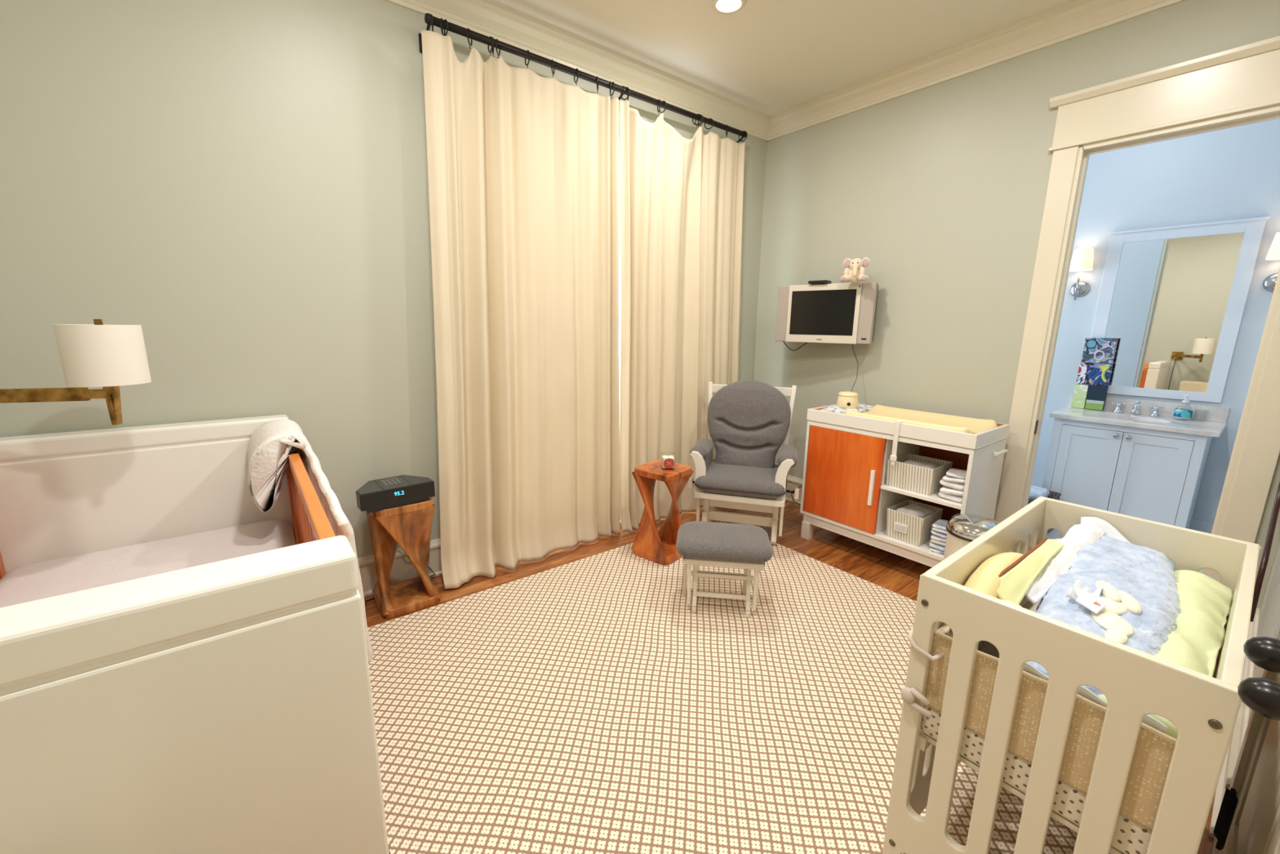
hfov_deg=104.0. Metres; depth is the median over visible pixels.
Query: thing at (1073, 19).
trim
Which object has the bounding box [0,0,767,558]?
wall
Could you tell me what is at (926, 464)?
folded cloth
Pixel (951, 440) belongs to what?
tray
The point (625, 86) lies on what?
curtain ring
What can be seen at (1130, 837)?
sheet
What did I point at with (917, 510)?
folded cloth
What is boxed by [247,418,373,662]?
quilted blanket
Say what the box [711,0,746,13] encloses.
recessed light
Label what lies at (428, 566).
power cord
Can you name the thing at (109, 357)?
sconce
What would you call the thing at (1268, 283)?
wall sconce
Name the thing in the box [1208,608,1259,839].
baseboard
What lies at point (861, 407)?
folded cloth
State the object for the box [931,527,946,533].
folded cloth
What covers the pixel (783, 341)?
cable
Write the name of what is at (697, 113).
curtain ring
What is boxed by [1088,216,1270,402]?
framed mirror
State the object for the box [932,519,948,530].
folded cloth
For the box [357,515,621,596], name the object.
baseboard
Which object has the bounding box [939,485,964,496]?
folded cloth
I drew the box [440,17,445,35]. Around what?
curtain ring
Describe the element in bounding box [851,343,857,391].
cord
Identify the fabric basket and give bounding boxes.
[886,453,952,495]
[886,499,942,546]
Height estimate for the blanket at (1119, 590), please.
0.320 m
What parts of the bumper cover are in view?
padded panel, padded panel, padded panel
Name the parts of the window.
casing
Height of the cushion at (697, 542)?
0.111 m
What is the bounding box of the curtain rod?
[417,13,747,142]
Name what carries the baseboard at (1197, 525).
attached to the wall at (1233, 173)
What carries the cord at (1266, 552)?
attached to the wall at (1269, 608)
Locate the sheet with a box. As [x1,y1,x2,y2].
[920,600,1152,853]
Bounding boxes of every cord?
[364,566,435,605]
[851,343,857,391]
[1249,481,1279,622]
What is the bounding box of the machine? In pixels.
[835,391,857,408]
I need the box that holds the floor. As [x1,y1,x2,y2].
[364,500,1215,853]
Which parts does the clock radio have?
button panel, panel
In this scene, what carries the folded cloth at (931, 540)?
on the folded cloth at (941, 548)
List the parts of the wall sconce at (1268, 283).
plate, lamp shade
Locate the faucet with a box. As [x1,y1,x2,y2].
[1111,400,1164,417]
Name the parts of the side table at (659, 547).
twisted leg, seat, twisted leg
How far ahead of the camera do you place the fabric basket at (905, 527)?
2.96 m
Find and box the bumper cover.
[900,596,1224,830]
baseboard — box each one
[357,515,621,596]
[785,475,802,504]
[1031,484,1213,533]
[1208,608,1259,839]
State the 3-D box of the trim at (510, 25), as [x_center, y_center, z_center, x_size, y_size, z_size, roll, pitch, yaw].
[-0.654,-2.120,2.668,4.360,0.132,0.100,-8,15,-37]
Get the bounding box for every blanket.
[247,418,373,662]
[1023,516,1180,733]
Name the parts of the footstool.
seat frame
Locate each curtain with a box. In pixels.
[421,30,620,589]
[619,100,745,532]
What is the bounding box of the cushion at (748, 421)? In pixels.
[706,380,791,468]
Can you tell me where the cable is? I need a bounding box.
[782,341,807,351]
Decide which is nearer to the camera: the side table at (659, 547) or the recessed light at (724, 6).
the recessed light at (724, 6)
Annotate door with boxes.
[1211,617,1279,853]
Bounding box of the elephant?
[839,257,870,283]
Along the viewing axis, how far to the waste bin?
2.49 m
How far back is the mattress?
1.79 m
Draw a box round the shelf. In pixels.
[880,483,961,509]
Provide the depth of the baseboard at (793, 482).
4.21 m
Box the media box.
[808,280,831,284]
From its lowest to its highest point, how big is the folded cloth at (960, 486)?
0.044 m
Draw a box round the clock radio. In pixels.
[355,475,435,513]
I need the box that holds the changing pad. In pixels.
[843,404,997,465]
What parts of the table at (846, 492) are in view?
leg, sliding door, door handle, frame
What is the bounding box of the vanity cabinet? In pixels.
[1041,417,1212,528]
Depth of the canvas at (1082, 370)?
3.87 m
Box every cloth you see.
[821,403,872,413]
[896,503,933,518]
[903,459,937,468]
[928,541,945,551]
[928,546,944,554]
[930,529,946,538]
[930,533,946,542]
[930,538,945,546]
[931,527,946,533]
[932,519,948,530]
[938,492,963,502]
[939,479,964,490]
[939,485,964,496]
[942,474,965,483]
[946,467,966,479]
[1024,521,1106,604]
[1213,787,1238,850]
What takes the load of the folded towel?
in the wicker basket at (1053, 495)
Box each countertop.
[1048,393,1230,437]
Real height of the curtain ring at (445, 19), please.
0.088 m
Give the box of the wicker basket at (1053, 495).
[1027,490,1061,533]
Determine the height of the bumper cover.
0.199 m
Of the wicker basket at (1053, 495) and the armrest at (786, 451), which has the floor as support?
the wicker basket at (1053, 495)
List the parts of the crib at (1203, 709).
panel, mattress, panel, panel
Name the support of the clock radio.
on the side table at (409, 526)
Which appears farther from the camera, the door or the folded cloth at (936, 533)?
the folded cloth at (936, 533)
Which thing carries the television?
attached to the wall at (942, 186)
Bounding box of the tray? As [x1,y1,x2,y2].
[806,404,1009,450]
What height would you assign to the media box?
0.024 m
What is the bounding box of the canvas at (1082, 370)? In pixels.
[1075,362,1088,384]
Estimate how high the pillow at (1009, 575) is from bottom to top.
0.121 m
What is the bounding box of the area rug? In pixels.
[367,520,1111,853]
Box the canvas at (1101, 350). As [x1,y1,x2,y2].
[1081,337,1118,363]
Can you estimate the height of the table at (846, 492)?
0.915 m
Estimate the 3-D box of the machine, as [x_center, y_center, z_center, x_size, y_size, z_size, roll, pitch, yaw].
[1.395,-0.185,3.357,0.136,0.104,0.136,-8,15,-37]
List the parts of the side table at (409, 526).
twisted leg, seat, twisted leg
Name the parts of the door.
knob, knob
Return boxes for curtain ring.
[431,13,433,31]
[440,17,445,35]
[442,18,448,35]
[466,27,472,48]
[487,35,493,56]
[491,36,493,56]
[495,38,500,58]
[524,49,529,68]
[551,59,554,76]
[573,67,578,83]
[620,86,630,99]
[692,113,701,127]
[704,118,714,132]
[738,130,747,142]
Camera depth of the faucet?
3.64 m
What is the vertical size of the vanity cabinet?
0.822 m
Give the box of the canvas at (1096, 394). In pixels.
[1084,384,1108,410]
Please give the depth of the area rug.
1.87 m
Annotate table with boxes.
[365,497,442,618]
[631,459,693,564]
[800,404,1009,567]
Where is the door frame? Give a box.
[993,35,1279,582]
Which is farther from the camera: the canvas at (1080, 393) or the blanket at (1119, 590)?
the canvas at (1080, 393)
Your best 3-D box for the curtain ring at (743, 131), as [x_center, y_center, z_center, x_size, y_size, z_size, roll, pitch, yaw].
[0.764,-2.149,3.709,0.071,0.088,0.010,8,14,33]
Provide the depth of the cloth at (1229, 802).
1.09 m
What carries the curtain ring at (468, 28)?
hanging from the curtain rod
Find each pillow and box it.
[949,537,1064,637]
[1097,569,1233,738]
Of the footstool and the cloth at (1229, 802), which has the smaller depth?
the cloth at (1229, 802)
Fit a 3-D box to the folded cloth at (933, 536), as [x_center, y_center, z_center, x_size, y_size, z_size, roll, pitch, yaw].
[1.732,0.626,2.857,0.138,0.035,0.099,-10,16,-42]
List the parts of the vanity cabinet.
door, knob, door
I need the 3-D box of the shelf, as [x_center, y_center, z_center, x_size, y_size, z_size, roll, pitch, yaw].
[1.777,0.371,2.994,0.483,0.020,0.440,-8,15,-37]
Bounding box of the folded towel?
[1028,484,1049,499]
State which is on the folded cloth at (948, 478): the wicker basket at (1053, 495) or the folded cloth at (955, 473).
the folded cloth at (955, 473)
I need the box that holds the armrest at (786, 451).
[777,444,797,468]
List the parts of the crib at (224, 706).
rail post, panel, panel, rail post, rail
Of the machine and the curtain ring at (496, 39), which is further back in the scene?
the machine
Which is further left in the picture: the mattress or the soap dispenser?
the mattress
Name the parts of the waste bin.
domed lid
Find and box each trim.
[385,0,770,141]
[767,0,1184,141]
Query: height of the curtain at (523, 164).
2.774 m
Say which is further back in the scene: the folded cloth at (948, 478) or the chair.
the chair
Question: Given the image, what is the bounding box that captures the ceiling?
[495,0,1072,115]
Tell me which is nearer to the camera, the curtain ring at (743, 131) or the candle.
the candle
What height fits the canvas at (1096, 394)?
0.183 m
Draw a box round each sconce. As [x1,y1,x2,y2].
[0,319,151,424]
[1069,248,1093,300]
[1262,231,1279,292]
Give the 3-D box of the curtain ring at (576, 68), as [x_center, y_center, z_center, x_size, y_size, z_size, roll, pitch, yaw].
[-0.362,-1.987,2.840,0.010,0.088,0.071,-5,13,-26]
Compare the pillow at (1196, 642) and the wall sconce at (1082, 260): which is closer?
the pillow at (1196, 642)
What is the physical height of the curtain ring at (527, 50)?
0.088 m
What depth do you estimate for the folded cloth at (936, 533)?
2.81 m
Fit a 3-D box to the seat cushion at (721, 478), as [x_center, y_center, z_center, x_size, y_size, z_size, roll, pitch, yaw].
[0.694,0.334,3.393,0.575,0.128,0.540,4,12,16]
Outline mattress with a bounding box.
[0,520,295,607]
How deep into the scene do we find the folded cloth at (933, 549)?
2.83 m
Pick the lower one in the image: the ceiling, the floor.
the floor
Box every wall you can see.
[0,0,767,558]
[753,0,1279,608]
[1031,118,1279,523]
[1247,538,1279,724]
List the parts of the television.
speaker panel, speaker panel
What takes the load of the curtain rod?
attached to the wall at (243, 184)
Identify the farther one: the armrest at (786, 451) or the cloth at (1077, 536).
the armrest at (786, 451)
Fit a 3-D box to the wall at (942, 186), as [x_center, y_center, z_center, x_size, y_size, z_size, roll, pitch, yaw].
[2.017,-0.697,3.164,0.120,3.050,3.105,-8,15,-37]
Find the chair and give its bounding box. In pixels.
[688,380,799,544]
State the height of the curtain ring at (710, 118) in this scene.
0.088 m
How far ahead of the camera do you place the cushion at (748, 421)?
3.44 m
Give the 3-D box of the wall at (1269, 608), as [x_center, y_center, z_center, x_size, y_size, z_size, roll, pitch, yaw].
[1.129,-0.189,0.621,4.480,3.050,0.120,-8,15,-37]
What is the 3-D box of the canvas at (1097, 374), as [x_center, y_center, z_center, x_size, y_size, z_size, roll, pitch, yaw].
[3.493,-0.401,3.806,0.046,0.167,0.136,-8,15,-37]
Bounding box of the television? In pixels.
[774,282,878,344]
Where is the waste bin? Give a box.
[943,514,999,559]
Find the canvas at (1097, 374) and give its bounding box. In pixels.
[1084,362,1113,386]
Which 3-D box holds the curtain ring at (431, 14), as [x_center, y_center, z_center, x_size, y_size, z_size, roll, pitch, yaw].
[-0.981,-1.897,2.363,0.010,0.088,0.071,-3,12,-18]
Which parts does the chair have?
arm, post, seat frame, frame, arm, lever rod, post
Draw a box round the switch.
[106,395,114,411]
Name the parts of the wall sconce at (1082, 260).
stem, plate, lamp shade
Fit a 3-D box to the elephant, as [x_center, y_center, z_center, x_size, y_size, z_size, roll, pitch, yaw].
[1.444,-1.051,3.352,0.182,0.164,0.122,8,14,33]
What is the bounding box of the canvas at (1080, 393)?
[1071,383,1088,408]
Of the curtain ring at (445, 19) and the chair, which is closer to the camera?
the curtain ring at (445, 19)
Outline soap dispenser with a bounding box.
[1173,395,1193,419]
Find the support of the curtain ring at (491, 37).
hanging from the curtain rod
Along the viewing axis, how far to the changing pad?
2.98 m
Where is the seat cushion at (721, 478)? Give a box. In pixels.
[694,459,786,498]
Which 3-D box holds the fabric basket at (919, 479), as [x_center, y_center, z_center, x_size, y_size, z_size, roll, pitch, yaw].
[1.668,0.278,2.995,0.267,0.158,0.259,-8,15,-37]
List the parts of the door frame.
strike plate, header casing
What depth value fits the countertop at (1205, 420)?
3.48 m
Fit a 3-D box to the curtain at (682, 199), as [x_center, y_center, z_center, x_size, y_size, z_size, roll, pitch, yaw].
[0.360,-0.683,3.651,1.224,2.776,0.123,-9,15,-38]
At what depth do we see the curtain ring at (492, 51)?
2.53 m
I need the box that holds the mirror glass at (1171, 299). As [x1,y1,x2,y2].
[1104,232,1244,392]
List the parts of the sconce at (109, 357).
arm, lamp shade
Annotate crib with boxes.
[0,414,389,853]
[882,496,1261,853]
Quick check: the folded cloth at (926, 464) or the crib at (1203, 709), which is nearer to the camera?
the crib at (1203, 709)
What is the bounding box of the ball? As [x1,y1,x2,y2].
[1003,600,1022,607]
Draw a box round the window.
[618,115,689,342]
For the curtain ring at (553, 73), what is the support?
hanging from the curtain rod
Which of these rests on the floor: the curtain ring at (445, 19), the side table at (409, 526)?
the side table at (409, 526)
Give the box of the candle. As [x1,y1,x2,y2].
[661,454,674,468]
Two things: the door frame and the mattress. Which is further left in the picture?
the mattress
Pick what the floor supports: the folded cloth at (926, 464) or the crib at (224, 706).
the crib at (224, 706)
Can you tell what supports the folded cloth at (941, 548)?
on the folded cloth at (933, 549)
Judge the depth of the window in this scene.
3.24 m
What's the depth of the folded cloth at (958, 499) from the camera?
2.75 m
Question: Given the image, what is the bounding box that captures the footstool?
[675,520,773,617]
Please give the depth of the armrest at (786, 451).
3.18 m
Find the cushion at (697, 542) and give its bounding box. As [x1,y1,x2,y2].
[675,520,773,564]
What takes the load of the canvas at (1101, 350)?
on the canvas at (1097, 374)
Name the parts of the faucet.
handle, spout, handle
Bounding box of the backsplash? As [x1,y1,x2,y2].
[1068,393,1230,422]
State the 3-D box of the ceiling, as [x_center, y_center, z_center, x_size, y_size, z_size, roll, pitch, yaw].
[0.228,-1.978,1.453,4.480,0.100,3.105,-8,15,-37]
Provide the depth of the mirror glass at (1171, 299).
3.51 m

